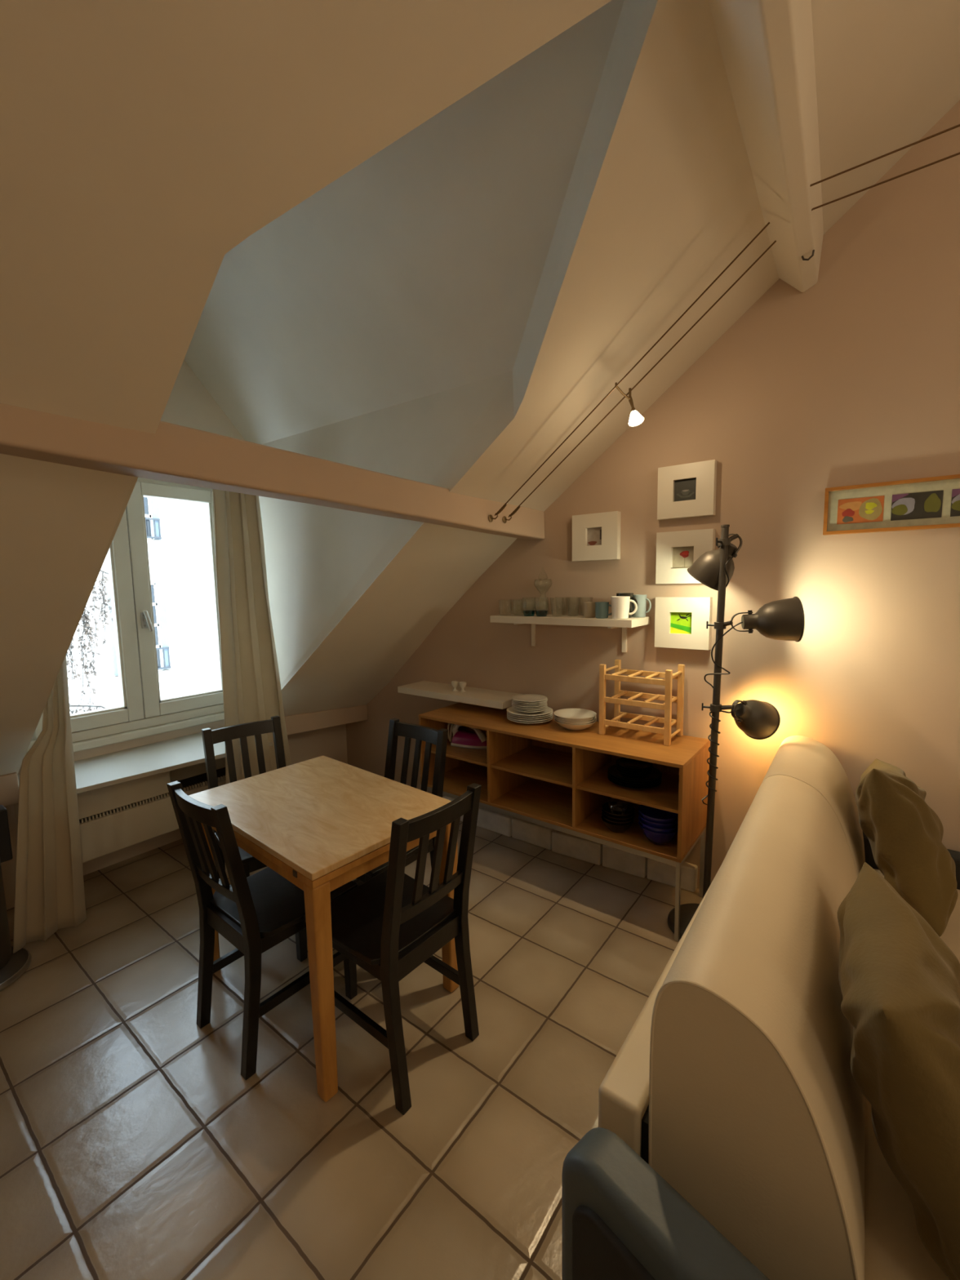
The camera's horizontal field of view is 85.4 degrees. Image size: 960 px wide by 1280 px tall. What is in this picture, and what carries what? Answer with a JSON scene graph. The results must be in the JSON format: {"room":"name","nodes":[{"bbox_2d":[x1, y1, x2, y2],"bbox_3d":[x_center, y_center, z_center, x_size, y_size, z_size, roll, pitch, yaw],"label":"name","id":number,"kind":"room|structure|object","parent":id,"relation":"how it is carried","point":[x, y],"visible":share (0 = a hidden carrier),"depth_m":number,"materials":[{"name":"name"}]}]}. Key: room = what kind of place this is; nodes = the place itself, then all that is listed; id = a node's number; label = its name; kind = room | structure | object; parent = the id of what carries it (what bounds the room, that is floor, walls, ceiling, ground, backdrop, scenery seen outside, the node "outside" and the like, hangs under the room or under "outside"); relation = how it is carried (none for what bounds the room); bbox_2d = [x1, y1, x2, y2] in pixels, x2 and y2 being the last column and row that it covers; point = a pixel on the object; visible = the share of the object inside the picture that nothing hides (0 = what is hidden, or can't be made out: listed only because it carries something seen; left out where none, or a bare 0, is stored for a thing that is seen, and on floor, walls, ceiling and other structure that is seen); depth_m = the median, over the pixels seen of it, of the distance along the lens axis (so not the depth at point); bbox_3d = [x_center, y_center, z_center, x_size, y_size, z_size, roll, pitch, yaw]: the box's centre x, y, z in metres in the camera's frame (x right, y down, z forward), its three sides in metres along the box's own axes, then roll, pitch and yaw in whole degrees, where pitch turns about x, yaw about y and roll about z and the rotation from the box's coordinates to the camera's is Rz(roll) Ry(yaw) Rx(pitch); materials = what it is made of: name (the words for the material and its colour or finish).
{"room":"studio apartment","nodes":[
{"label":"studio apartment","id":0,"kind":"room"},
{"bbox_2d":[13,476,138,819],"bbox_3d":[-1.455,-0.043,1.863,2.311,1.925,0.031,3,8,35],"label":"wall","id":1,"kind":"structure","parent":0,"point":[134,482],"depth_m":1.66,"materials":[{"name":"paint"}]},
{"bbox_3d":[-1.536,-0.905,2.525,0.020,0.020,1.130,4,8,37],"label":"curtain rod","id":2,"kind":"object","parent":1,"relation":"attached to","visible":0},
{"bbox_2d":[13,655,86,953],"bbox_3d":[-1.870,0.223,2.191,0.069,2.140,0.336,4,8,37],"label":"curtain","id":3,"kind":"object","parent":2,"relation":"hanging from","point":[50,894],"visible":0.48,"depth_m":2.24,"materials":[{"name":"fabric"}]},
{"bbox_2d":[212,488,291,783],"bbox_3d":[-1.262,0.141,2.949,0.082,2.160,0.453,4,8,37],"label":"curtain","id":4,"kind":"object","parent":2,"relation":"hanging from","point":[251,684],"visible":0.66,"depth_m":2.88,"materials":[{"name":"fabric"}]},
{"bbox_2d":[0,720,347,909],"bbox_3d":[-2.504,0.960,2.405,0.181,0.850,4.653,4,8,36],"label":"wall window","id":5,"kind":"structure","parent":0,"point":[330,742],"depth_m":3.11,"materials":[{"name":"paint"}]},
{"bbox_2d":[0,772,18,807],"bbox_3d":[-2.997,0.795,1.452,0.220,0.159,2.580,4,8,37],"label":"ledge","id":6,"kind":"object","parent":5,"relation":"attached to","point":[9,783],"visible":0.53,"depth_m":2.38,"materials":[{"name":"paint"}]},
{"bbox_2d":[25,477,224,755],"bbox_3d":[-1.987,-0.183,2.940,0.157,1.490,1.120,4,8,37],"label":"window","id":7,"kind":"structure","parent":5,"relation":"attached to","point":[141,713],"depth_m":2.96,"materials":[{"name":"white paint"}]},
{"bbox_2d":[17,727,272,794],"bbox_3d":[-1.753,0.644,2.860,0.600,0.025,1.160,4,8,37],"label":"windowsill","id":8,"kind":"object","parent":5,"relation":"attached to","point":[106,770],"visible":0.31,"depth_m":2.76,"materials":[{"name":"white paint"}]},
{"bbox_2d":[76,757,226,863],"bbox_3d":[-1.841,0.861,2.960,0.318,0.395,1.090,4,8,37],"label":"heater","id":9,"kind":"object","parent":5,"relation":"attached to","point":[113,818],"visible":0.44,"depth_m":2.73,"materials":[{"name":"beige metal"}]},
{"bbox_2d":[79,767,225,823],"bbox_3d":[-1.839,0.849,2.957,0.288,0.020,1.090,4,8,37],"label":"grille","id":10,"kind":"object","parent":9,"relation":"attached to","point":[195,782],"depth_m":2.81,"materials":[{"name":"black"}]},
{"bbox_2d":[284,704,368,735],"bbox_3d":[-1.262,0.557,3.780,0.300,0.204,0.895,4,8,37],"label":"ledge","id":11,"kind":"object","parent":5,"relation":"attached to","point":[308,722],"visible":0.39,"depth_m":3.73,"materials":[{"name":"paint"}]},
{"bbox_2d":[185,501,217,692],"bbox_3d":[-2.193,-0.003,3.120,0.360,2.700,1.500,4,8,37],"label":"wall","id":12,"kind":"structure","parent":0,"point":[196,513],"depth_m":3.55,"materials":[{"name":"white"}]},
{"bbox_2d":[0,821,702,1279],"bbox_3d":[0.192,1.566,0.409,7.250,0.120,4.850,4,8,37],"label":"floor","id":13,"kind":"structure","parent":0,"point":[135,1144],"depth_m":1.60,"materials":[{"name":"tile"}]},
{"bbox_2d":[0,804,31,991],"bbox_3d":[-2.019,1.026,2.047,0.334,0.680,0.334,4,8,37],"label":"stand","id":14,"kind":"object","parent":13,"relation":"on","point":[12,966],"visible":0.94,"depth_m":2.11,"materials":[{"name":"grey metal"}]},
{"bbox_2d":[201,715,285,878],"bbox_3d":[-0.993,0.860,2.394,0.394,0.900,0.487,-6,8,-41],"label":"dining chair","id":15,"kind":"object","parent":13,"relation":"on","point":[210,737],"visible":0.27,"depth_m":2.47,"materials":[{"name":"black wood"}]},
{"bbox_2d":[166,781,357,1079],"bbox_3d":[-0.757,0.913,1.858,0.394,0.900,0.487,4,8,38],"label":"dining chair","id":16,"kind":"object","parent":13,"relation":"on","point":[259,911],"visible":0.83,"depth_m":1.73,"materials":[{"name":"black wood"}]},
{"bbox_2d":[188,755,458,1102],"bbox_3d":[-0.609,0.975,2.027,0.890,0.737,0.611,4,8,40],"label":"dining table","id":17,"kind":"object","parent":13,"relation":"on","point":[322,824],"visible":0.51,"depth_m":1.77,"materials":[{"name":"brown wood"}]},
{"bbox_2d":[303,782,481,1115],"bbox_3d":[-0.278,0.918,1.738,0.487,0.900,0.394,4,8,39],"label":"dining chair","id":18,"kind":"object","parent":13,"relation":"on","point":[393,923],"visible":0.88,"depth_m":1.63,"materials":[{"name":"black wood"}]},
{"bbox_2d":[353,718,448,977],"bbox_3d":[-0.416,0.860,2.301,0.394,0.900,0.487,4,8,38],"label":"dining chair","id":19,"kind":"object","parent":13,"relation":"on","point":[438,738],"visible":0.27,"depth_m":2.38,"materials":[{"name":"black wood"}]},
{"bbox_2d":[418,702,710,942],"bbox_3d":[0.377,0.848,2.817,1.510,0.786,0.435,4,8,37],"label":"sideboard","id":20,"kind":"object","parent":13,"relation":"on","point":[548,774],"visible":0.77,"depth_m":2.61,"materials":[{"name":"brown wood"}]},
{"bbox_2d":[422,737,487,766],"bbox_3d":[-0.022,0.642,3.100,0.481,0.015,0.413,4,8,37],"label":"shelf","id":21,"kind":"object","parent":20,"relation":"attached to","point":[479,757],"depth_m":2.97,"materials":[{"name":"brown wood"}]},
{"bbox_2d":[447,723,486,749],"bbox_3d":[-0.064,0.557,3.109,0.282,0.150,0.110,2,7,29],"label":"iron","id":22,"kind":"object","parent":20,"relation":"on","point":[462,739],"visible":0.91,"depth_m":3.08,"materials":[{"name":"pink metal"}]},
{"bbox_2d":[506,716,552,724],"bbox_3d":[0.277,0.437,2.892,0.256,0.018,0.256,-1,6,1],"label":"dinner plate","id":23,"kind":"object","parent":20,"relation":"on","point":[551,718],"visible":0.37,"depth_m":2.82,"materials":[{"name":"beige"}]},
{"bbox_2d":[506,715,552,721],"bbox_3d":[0.277,0.426,2.889,0.256,0.018,0.256,4,8,39],"label":"dinner plate","id":24,"kind":"object","parent":23,"relation":"on","point":[508,716],"visible":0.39,"depth_m":2.82,"materials":[{"name":"beige"}]},
{"bbox_2d":[506,712,552,719],"bbox_3d":[0.276,0.415,2.891,0.256,0.018,0.256,0,6,10],"label":"dinner plate","id":25,"kind":"object","parent":24,"relation":"on","point":[509,715],"visible":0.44,"depth_m":2.81,"materials":[{"name":"beige"}]},
{"bbox_2d":[506,711,553,718],"bbox_3d":[0.277,0.405,2.889,0.256,0.018,0.256,-1,6,4],"label":"dinner plate","id":26,"kind":"object","parent":25,"relation":"on","point":[551,713],"visible":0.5,"depth_m":2.82,"materials":[{"name":"beige"}]},
{"bbox_2d":[506,706,552,715],"bbox_3d":[0.275,0.395,2.886,0.256,0.018,0.256,1,6,18],"label":"dinner plate","id":27,"kind":"object","parent":26,"relation":"on","point":[509,709],"visible":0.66,"depth_m":2.85,"materials":[{"name":"beige"}]},
{"bbox_2d":[512,706,547,712],"bbox_3d":[0.278,0.383,2.890,0.196,0.015,0.196,-5,7,-32],"label":"dessert plate","id":28,"kind":"object","parent":27,"relation":"on","point":[545,708],"visible":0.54,"depth_m":2.83,"materials":[{"name":"beige"}]},
{"bbox_2d":[511,705,547,711],"bbox_3d":[0.277,0.373,2.892,0.196,0.015,0.196,2,7,28],"label":"dessert plate","id":29,"kind":"object","parent":28,"relation":"on","point":[539,708],"visible":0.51,"depth_m":2.83,"materials":[{"name":"beige"}]},
{"bbox_2d":[511,703,546,709],"bbox_3d":[0.275,0.364,2.889,0.196,0.015,0.196,-2,6,-12],"label":"dessert plate","id":30,"kind":"object","parent":29,"relation":"on","point":[520,707],"visible":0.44,"depth_m":2.83,"materials":[{"name":"beige"}]},
{"bbox_2d":[511,702,546,707],"bbox_3d":[0.275,0.354,2.889,0.196,0.015,0.196,-2,6,-13],"label":"dessert plate","id":31,"kind":"object","parent":30,"relation":"on","point":[514,704],"visible":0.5,"depth_m":2.83,"materials":[{"name":"beige"}]},
{"bbox_2d":[511,700,546,706],"bbox_3d":[0.275,0.345,2.889,0.196,0.015,0.196,-1,6,2],"label":"dessert plate","id":32,"kind":"object","parent":31,"relation":"on","point":[513,701],"visible":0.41,"depth_m":2.83,"materials":[{"name":"beige"}]},
{"bbox_2d":[512,698,547,704],"bbox_3d":[0.278,0.336,2.885,0.196,0.015,0.196,0,6,6],"label":"dessert plate","id":33,"kind":"object","parent":32,"relation":"on","point":[546,700],"visible":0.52,"depth_m":2.83,"materials":[{"name":"beige"}]},
{"bbox_2d":[511,693,546,702],"bbox_3d":[0.275,0.326,2.884,0.196,0.015,0.196,1,6,17],"label":"dessert plate","id":34,"kind":"object","parent":33,"relation":"on","point":[527,698],"visible":1,"depth_m":2.90,"materials":[{"name":"beige"}]},
{"bbox_2d":[490,745,572,787],"bbox_3d":[0.376,0.667,2.797,0.489,0.015,0.413,4,8,37],"label":"shelf","id":35,"kind":"object","parent":20,"relation":"attached to","point":[549,763],"depth_m":2.79,"materials":[{"name":"brown wood"}]},
{"bbox_2d":[554,718,596,730],"bbox_3d":[0.498,0.437,2.723,0.220,0.045,0.220,-2,6,-8],"label":"bowl","id":36,"kind":"object","parent":20,"relation":"on","point":[574,727],"visible":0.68,"depth_m":2.64,"materials":[{"name":"beige"}]},
{"bbox_2d":[554,716,596,724],"bbox_3d":[0.498,0.426,2.723,0.220,0.045,0.220,-2,6,-11],"label":"bowl","id":37,"kind":"object","parent":36,"relation":"on","point":[595,718],"visible":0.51,"depth_m":2.63,"materials":[{"name":"beige"}]},
{"bbox_2d":[553,714,595,722],"bbox_3d":[0.495,0.415,2.721,0.220,0.045,0.220,3,7,32],"label":"bowl","id":38,"kind":"object","parent":37,"relation":"on","point":[554,715],"visible":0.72,"depth_m":2.63,"materials":[{"name":"beige"}]},
{"bbox_2d":[553,708,596,720],"bbox_3d":[0.496,0.405,2.718,0.220,0.045,0.220,-4,7,-29],"label":"bowl","id":39,"kind":"object","parent":38,"relation":"on","point":[574,714],"visible":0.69,"depth_m":2.77,"materials":[{"name":"beige"}]},
{"bbox_2d":[600,815,634,832],"bbox_3d":[0.650,0.870,2.461,0.150,0.055,0.150,-2,6,-12],"label":"bowl","id":40,"kind":"object","parent":20,"relation":"in","point":[615,828],"visible":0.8,"depth_m":2.41,"materials":[{"name":"black ceramic"}]},
{"bbox_2d":[601,812,634,825],"bbox_3d":[0.650,0.853,2.458,0.150,0.055,0.150,-6,8,-40],"label":"bowl","id":41,"kind":"object","parent":40,"relation":"on","point":[606,820],"visible":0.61,"depth_m":2.40,"materials":[{"name":"black ceramic"}]},
{"bbox_2d":[601,808,634,822],"bbox_3d":[0.652,0.836,2.456,0.150,0.055,0.150,-1,6,-4],"label":"bowl","id":42,"kind":"object","parent":41,"relation":"on","point":[616,820],"visible":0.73,"depth_m":2.40,"materials":[{"name":"black ceramic"}]},
{"bbox_2d":[601,801,635,818],"bbox_3d":[0.652,0.819,2.455,0.150,0.055,0.150,0,6,12],"label":"bowl","id":43,"kind":"object","parent":42,"relation":"on","point":[617,809],"visible":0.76,"depth_m":2.49,"materials":[{"name":"black ceramic"}]},
{"bbox_2d":[576,761,679,813],"bbox_3d":[0.773,0.693,2.496,0.476,0.015,0.413,4,8,37],"label":"shelf","id":44,"kind":"object","parent":20,"relation":"attached to","point":[664,797],"depth_m":2.42,"materials":[{"name":"brown wood"}]},
{"bbox_2d":[607,775,662,788],"bbox_3d":[0.743,0.675,2.506,0.250,0.018,0.250,1,6,19],"label":"plate","id":45,"kind":"object","parent":20,"relation":"on","point":[609,779],"visible":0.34,"depth_m":2.42,"materials":[{"name":"black ceramic"}]},
{"bbox_2d":[607,773,662,786],"bbox_3d":[0.742,0.663,2.504,0.250,0.018,0.250,0,6,8],"label":"plate","id":46,"kind":"object","parent":45,"relation":"on","point":[609,776],"visible":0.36,"depth_m":2.42,"materials":[{"name":"black ceramic"}]},
{"bbox_2d":[607,771,662,783],"bbox_3d":[0.742,0.652,2.504,0.250,0.018,0.250,3,8,35],"label":"plate","id":47,"kind":"object","parent":46,"relation":"on","point":[609,774],"visible":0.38,"depth_m":2.42,"materials":[{"name":"black ceramic"}]},
{"bbox_2d":[608,764,662,781],"bbox_3d":[0.743,0.641,2.501,0.250,0.018,0.250,-4,7,-28],"label":"plate","id":48,"kind":"object","parent":47,"relation":"on","point":[655,774],"visible":0.61,"depth_m":2.46,"materials":[{"name":"black ceramic"}]},
{"bbox_2d":[599,659,684,746],"bbox_3d":[0.794,0.295,2.565,0.348,0.352,0.212,4,8,37],"label":"wine rack","id":49,"kind":"object","parent":20,"relation":"on","point":[668,676],"visible":1,"depth_m":2.54,"materials":[{"name":"brown wood"}]},
{"bbox_2d":[638,821,677,844],"bbox_3d":[0.808,0.869,2.349,0.176,0.075,0.176,-2,6,-6],"label":"bowl","id":50,"kind":"object","parent":20,"relation":"on","point":[657,838],"visible":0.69,"depth_m":2.29,"materials":[{"name":"blue ceramic"}]},
{"bbox_2d":[638,816,677,833],"bbox_3d":[0.805,0.848,2.344,0.176,0.075,0.176,-5,8,-35],"label":"bowl","id":51,"kind":"object","parent":50,"relation":"on","point":[646,827],"visible":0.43,"depth_m":2.27,"materials":[{"name":"blue ceramic"}]},
{"bbox_2d":[638,811,678,829],"bbox_3d":[0.805,0.825,2.345,0.176,0.075,0.176,3,7,33],"label":"bowl","id":52,"kind":"object","parent":51,"relation":"on","point":[664,826],"visible":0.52,"depth_m":2.27,"materials":[{"name":"blue ceramic"}]},
{"bbox_2d":[638,804,678,823],"bbox_3d":[0.803,0.804,2.342,0.176,0.075,0.176,-3,7,-21],"label":"bowl","id":53,"kind":"object","parent":52,"relation":"on","point":[648,813],"visible":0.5,"depth_m":2.38,"materials":[{"name":"blue ceramic"}]},
{"bbox_2d":[442,795,697,892],"bbox_3d":[0.418,1.153,3.058,1.617,0.125,0.113,4,8,37],"label":"baseboard","id":54,"kind":"structure","parent":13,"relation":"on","point":[560,842],"depth_m":2.88,"materials":[{"name":"tile"}]},
{"bbox_2d":[561,1127,769,1279],"bbox_3d":[0.317,1.192,0.431,0.515,0.615,0.975,-6,8,-39],"label":"armchair","id":55,"kind":"object","parent":13,"relation":"on","point":[621,1220],"visible":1,"depth_m":0.79,"materials":[{"name":"fabric"}]},
{"bbox_2d":[667,524,804,939],"bbox_3d":[1.058,0.407,2.219,0.455,1.766,0.332,0,6,12],"label":"floor lamp","id":56,"kind":"object","parent":13,"relation":"on","point":[784,620],"visible":0.94,"depth_m":2.17,"materials":[{"name":"grey metal"}]},
{"bbox_2d":[598,735,959,1279],"bbox_3d":[1.238,0.945,1.362,1.202,0.876,1.746,4,8,37],"label":"sofa","id":57,"kind":"object","parent":13,"relation":"on","point":[733,1081],"visible":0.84,"depth_m":0.92,"materials":[{"name":"beige fabric"}]},
{"bbox_2d":[836,862,959,1279],"bbox_3d":[0.833,0.783,0.968,0.306,0.494,0.519,4,8,37],"label":"cushion","id":58,"kind":"object","parent":57,"relation":"on","point":[900,981],"visible":1,"depth_m":0.83,"materials":[{"name":"fabric"}]},
{"bbox_2d":[855,758,958,937],"bbox_3d":[1.456,0.668,1.785,0.282,0.540,0.572,4,8,37],"label":"cushion","id":59,"kind":"object","parent":57,"relation":"on","point":[904,835],"visible":0.99,"depth_m":1.63,"materials":[{"name":"fabric"}]},
{"bbox_2d":[864,869,959,1279],"bbox_3d":[1.367,1.088,1.253,0.750,0.170,1.660,4,8,37],"label":"seat cushion","id":60,"kind":"object","parent":57,"relation":"on","point":[895,1250],"depth_m":0.94,"materials":[{"name":"beige fabric"}]},
{"bbox_2d":[258,370,514,688],"bbox_3d":[-0.775,-0.156,2.796,2.252,1.925,0.013,3,7,35],"label":"wall","id":61,"kind":"structure","parent":0,"point":[320,561],"depth_m":2.63,"materials":[{"name":"paint"}]},
{"bbox_2d":[160,0,657,444],"bbox_3d":[-0.838,-1.257,1.958,3.030,0.802,1.288,4,8,37],"label":"ceiling","id":62,"kind":"structure","parent":0,"point":[438,262],"depth_m":1.89,"materials":[{"name":"paint"}]},
{"bbox_2d":[0,0,959,775],"bbox_3d":[0.363,-0.651,0.040,6.760,3.162,4.700,4,8,37],"label":"ceiling","id":63,"kind":"structure","parent":0,"point":[142,142],"depth_m":1.19,"materials":[{"name":"paint"}]},
{"bbox_2d":[0,403,544,539],"bbox_3d":[-1.104,-0.476,1.156,0.166,0.249,4.650,4,8,37],"label":"beam","id":64,"kind":"structure","parent":63,"relation":"attached to","point":[175,453],"depth_m":1.55,"materials":[{"name":"paint"}]},
{"bbox_2d":[488,504,506,522],"bbox_3d":[0.090,-0.608,2.501,0.099,0.075,0.036,4,8,37],"label":"hook","id":65,"kind":"object","parent":64,"relation":"attached to","point":[491,517],"visible":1,"depth_m":2.51,"materials":[{"name":"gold metal"}]},
{"bbox_2d":[494,222,769,515],"bbox_3d":[0.498,-0.967,2.088,1.163,0.807,0.006,4,8,41],"label":"cable","id":66,"kind":"object","parent":65,"relation":"attached to","point":[768,223],"visible":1,"depth_m":1.95,"materials":[{"name":"black metal"}]},
{"bbox_2d":[502,506,519,523],"bbox_3d":[0.162,-0.624,2.594,0.099,0.075,0.036,4,8,37],"label":"hook","id":67,"kind":"object","parent":64,"relation":"attached to","point":[504,518],"visible":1,"depth_m":2.61,"materials":[{"name":"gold metal"}]},
{"bbox_2d":[508,240,776,517],"bbox_3d":[0.567,-0.976,2.175,1.169,0.796,0.006,5,8,42],"label":"cable","id":68,"kind":"object","parent":67,"relation":"attached to","point":[775,242],"visible":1,"depth_m":2.03,"materials":[{"name":"black metal"}]},
{"bbox_2d":[614,382,644,426],"bbox_3d":[0.594,-0.951,2.103,0.147,0.148,0.061,-3,6,-19],"label":"spotlight","id":69,"kind":"object","parent":68,"relation":"hanging from","point":[636,419],"visible":1,"depth_m":2.12,"materials":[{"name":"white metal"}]},
{"bbox_2d":[708,0,823,292],"bbox_3d":[-0.031,-1.303,0.232,0.176,0.225,4.661,3,7,35],"label":"beam","id":70,"kind":"structure","parent":63,"relation":"attached to","point":[766,46],"depth_m":1.36,"materials":[{"name":"paint"}]},
{"bbox_2d":[809,124,959,186],"bbox_3d":[1.799,-1.342,1.007,2.016,0.017,0.006,4,8,37],"label":"cable","id":71,"kind":"object","parent":70,"relation":"attached to","point":[958,125],"visible":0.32,"depth_m":1.49,"materials":[{"name":"black metal"}]},
{"bbox_2d":[811,151,959,210],"bbox_3d":[1.866,-1.343,1.095,2.016,0.017,0.006,4,8,37],"label":"cable","id":72,"kind":"object","parent":70,"relation":"attached to","point":[957,153],"visible":1,"depth_m":1.57,"materials":[{"name":"brown plastic"}]},
{"bbox_2d":[322,100,959,888],"bbox_3d":[1.580,-0.810,2.075,7.300,4.400,0.120,4,8,37],"label":"wall","id":73,"kind":"structure","parent":0,"point":[851,378],"depth_m":2.20,"materials":[{"name":"paint"}]},
{"bbox_2d":[397,680,521,709],"bbox_3d":[-0.133,0.339,3.296,0.848,0.041,0.250,4,8,37],"label":"floating shelf","id":74,"kind":"object","parent":73,"relation":"attached to","point":[473,695],"visible":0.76,"depth_m":3.21,"materials":[{"name":"white paint"}]},
{"bbox_2d":[451,680,458,691],"bbox_3d":[-0.157,0.290,3.276,0.048,0.060,0.048,4,8,37],"label":"egg cup","id":75,"kind":"object","parent":74,"relation":"on","point":[455,684],"visible":1,"depth_m":3.26,"materials":[{"name":"beige"}]},
{"bbox_2d":[458,681,466,692],"bbox_3d":[-0.108,0.293,3.248,0.048,0.060,0.048,4,8,37],"label":"egg cup","id":76,"kind":"object","parent":74,"relation":"on","point":[462,684],"visible":1,"depth_m":3.23,"materials":[{"name":"beige"}]},
{"bbox_2d":[489,613,649,652],"bbox_3d":[0.460,-0.033,2.798,0.825,0.189,0.245,4,8,37],"label":"wall shelf","id":77,"kind":"object","parent":73,"relation":"attached to","point":[515,619],"visible":1,"depth_m":2.70,"materials":[{"name":"white paint"}]},
{"bbox_2d":[523,609,535,616],"bbox_3d":[0.268,-0.182,2.849,0.078,0.102,0.078,4,8,37],"label":"glass","id":78,"kind":"object","parent":77,"relation":"on","point":[526,612],"visible":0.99,"depth_m":2.83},
{"bbox_2d":[535,601,548,616],"bbox_3d":[0.333,-0.179,2.812,0.078,0.102,0.078,4,8,37],"label":"glass","id":79,"kind":"object","parent":77,"relation":"on","point":[539,612],"visible":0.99,"depth_m":2.79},
{"bbox_2d":[583,601,595,617],"bbox_3d":[0.569,-0.155,2.660,0.080,0.078,0.064,-2,6,-5],"label":"mug","id":80,"kind":"object","parent":77,"relation":"on","point":[588,606],"visible":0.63,"depth_m":2.63,"materials":[{"name":"beige ceramic"}]},
{"bbox_2d":[595,601,611,618],"bbox_3d":[0.615,-0.149,2.588,0.085,0.080,0.068,-2,6,-5],"label":"mug","id":81,"kind":"object","parent":77,"relation":"on","point":[602,608],"visible":0.84,"depth_m":2.56,"materials":[{"name":"teal ceramic"}]},
{"bbox_2d":[610,595,637,619],"bbox_3d":[0.691,-0.155,2.508,0.121,0.108,0.090,4,8,37],"label":"mug","id":82,"kind":"object","parent":77,"relation":"on","point":[620,604],"visible":1,"depth_m":2.48,"materials":[{"name":"white ceramic"}]},
{"bbox_2d":[616,592,638,617],"bbox_3d":[0.724,-0.172,2.588,0.084,0.122,0.105,-2,6,-8],"label":"mug","id":83,"kind":"object","parent":77,"relation":"on","point":[630,594],"visible":0.41,"depth_m":2.56,"materials":[{"name":"black ceramic"}]},
{"bbox_2d":[632,594,651,617],"bbox_3d":[0.804,-0.170,2.610,0.072,0.112,0.090,-2,6,-13],"label":"mug","id":84,"kind":"object","parent":77,"relation":"on","point":[642,599],"visible":0.9,"depth_m":2.59,"materials":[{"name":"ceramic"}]},
{"bbox_2d":[572,511,621,561],"bbox_3d":[0.611,-0.543,2.746,0.256,0.242,0.043,4,8,37],"label":"picture frame","id":85,"kind":"object","parent":73,"relation":"attached to","point":[595,536],"visible":1,"depth_m":2.73,"materials":[{"name":"white paint"}]},
{"bbox_2d":[586,527,601,546],"bbox_3d":[0.607,-0.545,2.745,0.090,0.093,0.001,4,8,37],"label":"print","id":86,"kind":"object","parent":85,"relation":"attached to","point":[593,534],"depth_m":2.75,"materials":[{"name":"paper"}]},
{"bbox_2d":[654,596,712,649],"bbox_3d":[0.981,-0.084,2.518,0.254,0.247,0.043,4,8,37],"label":"picture frame","id":87,"kind":"object","parent":73,"relation":"attached to","point":[680,622],"visible":1,"depth_m":2.50,"materials":[{"name":"white paint"}]},
{"bbox_2d":[670,612,691,634],"bbox_3d":[0.976,-0.083,2.518,0.104,0.104,0.001,4,8,37],"label":"print","id":88,"kind":"object","parent":87,"relation":"attached to","point":[680,622],"depth_m":2.52},
{"bbox_2d":[655,528,715,583],"bbox_3d":[0.977,-0.394,2.483,0.258,0.248,0.043,4,8,37],"label":"picture frame","id":89,"kind":"object","parent":73,"relation":"attached to","point":[676,551],"visible":0.91,"depth_m":2.48,"materials":[{"name":"white paint"}]},
{"bbox_2d":[672,546,693,568],"bbox_3d":[0.971,-0.394,2.484,0.102,0.101,0.001,4,8,37],"label":"print","id":90,"kind":"object","parent":89,"relation":"attached to","point":[682,556],"depth_m":2.48,"materials":[{"name":"paper"}]},
{"bbox_2d":[657,459,716,519],"bbox_3d":[0.971,-0.701,2.451,0.255,0.243,0.043,4,8,37],"label":"picture frame","id":91,"kind":"object","parent":73,"relation":"attached to","point":[685,491],"visible":1,"depth_m":2.44,"materials":[{"name":"white paint"}]},
{"bbox_2d":[674,478,696,501],"bbox_3d":[0.968,-0.705,2.449,0.103,0.100,0.002,4,8,37],"label":"print","id":92,"kind":"object","parent":91,"relation":"attached to","point":[685,489],"depth_m":2.45},
{"bbox_2d":[822,474,959,535],"bbox_3d":[1.798,-0.501,1.847,0.965,0.187,0.032,4,8,37],"label":"picture frame","id":93,"kind":"object","parent":73,"relation":"attached to","point":[932,502],"visible":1,"depth_m":2.00,"materials":[{"name":"brown wood"}]},
{"bbox_2d":[836,495,884,524],"bbox_3d":[1.511,-0.516,2.069,0.148,0.098,0.001,4,8,37],"label":"print","id":94,"kind":"object","parent":93,"relation":"attached to","point":[851,509],"depth_m":2.07},
{"bbox_2d":[890,489,943,520],"bbox_3d":[1.648,-0.507,1.965,0.148,0.098,0.001,4,8,37],"label":"print","id":95,"kind":"object","parent":93,"relation":"attached to","point":[905,504],"depth_m":1.96},
{"bbox_2d":[950,488,959,516],"bbox_3d":[1.784,-0.498,1.861,0.148,0.098,0.001,4,8,37],"label":"print","id":96,"kind":"object","parent":93,"relation":"attached to","point":[954,493],"depth_m":1.90},
{"label":"outside","id":97,"kind":"structure","parent":0,"visible":0},
{"bbox_2d":[66,569,113,714],"bbox_3d":[-3.999,1.965,5.216,0.462,6.203,1.543,4,8,37],"label":"birch","id":98,"kind":"object","parent":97,"point":[85,616],"visible":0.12,"depth_m":5.25,"materials":[{"name":"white plant"}]},
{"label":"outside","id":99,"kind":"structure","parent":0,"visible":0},
{"bbox_2d":[66,497,199,714],"bbox_3d":[-5.990,-0.272,9.966,0.580,10.700,20.000,4,8,37],"label":"building","id":100,"kind":"structure","parent":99,"point":[166,520],"depth_m":9.74,"materials":[{"name":"stone"}]},
{"bbox_2d":[106,582,170,675],"bbox_3d":[-6.181,-0.219,9.455,0.040,1.610,0.910,4,8,37],"label":"shutter","id":101,"kind":"object","parent":100,"relation":"hanging from","point":[158,591],"depth_m":9.69,"materials":[{"name":"white"}]},
{"bbox_2d":[151,497,161,539],"bbox_3d":[-6.198,-2.584,9.232,0.040,1.540,0.870,4,8,37],"label":"shutter","id":102,"kind":"object","parent":100,"relation":"hanging from","point":[155,507],"depth_m":9.55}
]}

